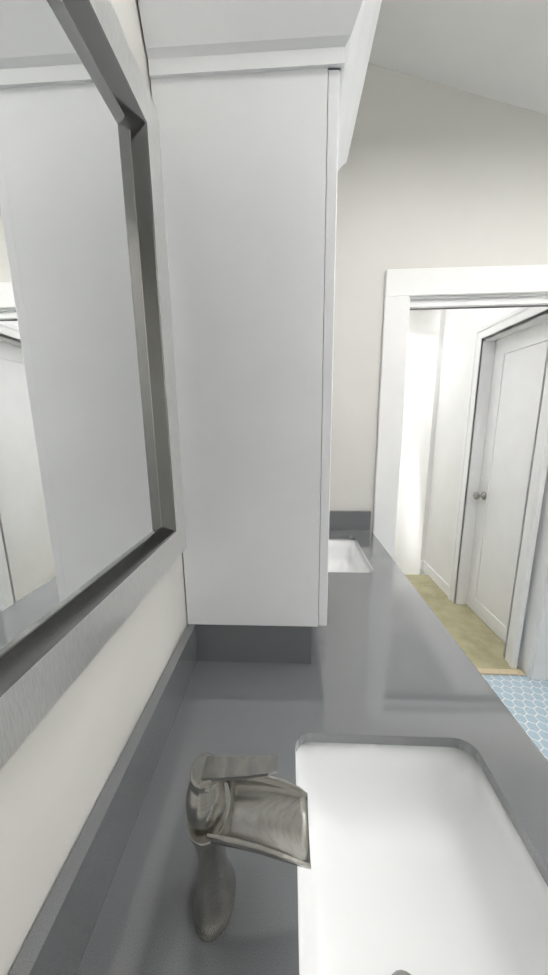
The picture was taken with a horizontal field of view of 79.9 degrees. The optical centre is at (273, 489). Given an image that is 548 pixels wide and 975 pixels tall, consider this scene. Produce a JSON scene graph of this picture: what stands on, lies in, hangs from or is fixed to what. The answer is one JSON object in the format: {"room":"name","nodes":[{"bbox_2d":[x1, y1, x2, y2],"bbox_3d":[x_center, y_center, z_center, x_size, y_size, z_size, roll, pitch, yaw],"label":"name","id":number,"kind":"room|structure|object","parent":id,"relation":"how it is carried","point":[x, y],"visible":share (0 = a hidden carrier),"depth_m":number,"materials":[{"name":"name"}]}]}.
{"room":"bathroom","nodes":[
{"label":"bathroom","id":0,"kind":"room"},
{"bbox_2d":[0,0,187,974],"bbox_3d":[-0.293,-0.154,0.171,0.120,3.350,3.270,0,11,3],"label":"wall","id":1,"kind":"structure","parent":0,"point":[56,770],"depth_m":0.37,"materials":[{"name":"paint"}]},
{"bbox_2d":[0,0,186,769],"bbox_3d":[-0.209,-0.179,0.289,0.033,0.728,0.610,0,11,3],"label":"mirror","id":2,"kind":"object","parent":1,"relation":"attached to","point":[93,545],"visible":1,"depth_m":0.35,"materials":[{"name":"mirror"}]},
{"bbox_2d":[330,63,547,530],"bbox_3d":[1.188,-0.464,1.656,2.695,3.350,0.100,0,11,3],"label":"wall","id":3,"kind":"structure","parent":0,"point":[430,174],"depth_m":1.47,"materials":[{"name":"paint"}]},
{"bbox_2d":[372,264,547,679],"bbox_3d":[1.079,-0.007,2.143,1.056,2.238,0.903,0,11,3],"label":"door frame","id":4,"kind":"structure","parent":3,"relation":"attached to","point":[408,290],"depth_m":1.76,"materials":[{"name":"paint"}]},
{"bbox_2d":[477,668,525,675],"bbox_3d":[1.071,1.079,1.950,0.808,0.012,0.040,0,11,3],"label":"threshold","id":5,"kind":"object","parent":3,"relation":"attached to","point":[519,672],"depth_m":1.93,"materials":[{"name":"brown wood"}]},
{"bbox_2d":[394,307,517,584],"bbox_3d":[1.555,-0.015,3.233,0.155,4.850,2.850,0,11,3],"label":"wall","id":6,"kind":"structure","parent":0,"point":[439,358],"depth_m":3.05,"materials":[{"name":"paint"}]},
{"bbox_2d":[420,561,448,595],"bbox_3d":[1.494,0.818,3.031,0.029,0.095,0.575,0,11,3],"label":"baseboard","id":7,"kind":"structure","parent":6,"relation":"attached to","point":[436,578],"depth_m":2.99,"materials":[{"name":"paint"}]},
{"bbox_2d":[466,320,547,642],"bbox_3d":[1.521,0.007,2.167,0.110,2.005,0.615,0,11,3],"label":"hall door","id":8,"kind":"structure","parent":6,"relation":"in","point":[517,378],"depth_m":2.18,"materials":[{"name":"paint"}]},
{"bbox_2d":[368,0,547,310],"bbox_3d":[1.108,-1.625,1.266,2.815,0.908,6.120,0,11,3],"label":"ceiling","id":9,"kind":"structure","parent":0,"point":[497,50],"depth_m":1.24,"materials":[{"name":"paint"}]},
{"bbox_2d":[405,575,519,668],"bbox_3d":[0.812,1.006,2.609,1.590,0.104,1.280,0,11,3],"label":"floor","id":10,"kind":"structure","parent":0,"point":[480,642],"depth_m":2.36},
{"bbox_2d":[482,675,547,760],"bbox_3d":[1.068,1.445,0.390,2.815,0.100,3.205,0,11,3],"label":"floor","id":11,"kind":"structure","parent":0,"point":[524,699],"depth_m":1.74,"materials":[{"name":"blue tile"}]},
{"bbox_3d":[0.149,0.828,1.033,0.671,0.879,1.709,0,11,3],"label":"vanity cabinet","id":12,"kind":"object","parent":11,"relation":"on","visible":0},
{"bbox_2d":[8,510,547,974],"bbox_3d":[0.141,0.352,0.939,0.668,0.150,1.718,0,11,3],"label":"countertop","id":13,"kind":"structure","parent":12,"relation":"on","point":[380,658],"depth_m":0.57,"materials":[{"name":"grey stone"}]},
{"bbox_2d":[186,753,310,941],"bbox_3d":[-0.029,0.390,0.371,0.137,0.198,0.073,0,11,3],"label":"faucet","id":14,"kind":"object","parent":13,"relation":"on","point":[248,803],"visible":1,"depth_m":0.36,"materials":[{"name":"silver metal"}]},
{"bbox_2d":[138,0,381,626],"bbox_3d":[-0.002,-0.310,0.792,0.395,1.207,0.464,0,11,3],"label":"cabinet","id":15,"kind":"object","parent":13,"relation":"on","point":[256,102],"visible":1,"depth_m":0.61,"materials":[{"name":"white wood"}]},
{"bbox_2d":[328,539,371,572],"bbox_3d":[0.239,0.423,1.490,0.375,0.265,0.490,0,11,3],"label":"sink","id":16,"kind":"object","parent":13,"relation":"in","point":[345,555],"visible":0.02,"depth_m":1.66,"materials":[{"name":"white ceramic"}]},
{"bbox_2d":[295,742,547,974],"bbox_3d":[0.187,0.638,0.410,0.375,0.265,0.495,0,11,3],"label":"sink","id":17,"kind":"object","parent":13,"relation":"in","point":[422,861],"visible":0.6,"depth_m":0.51,"materials":[{"name":"white ceramic"}]}
]}

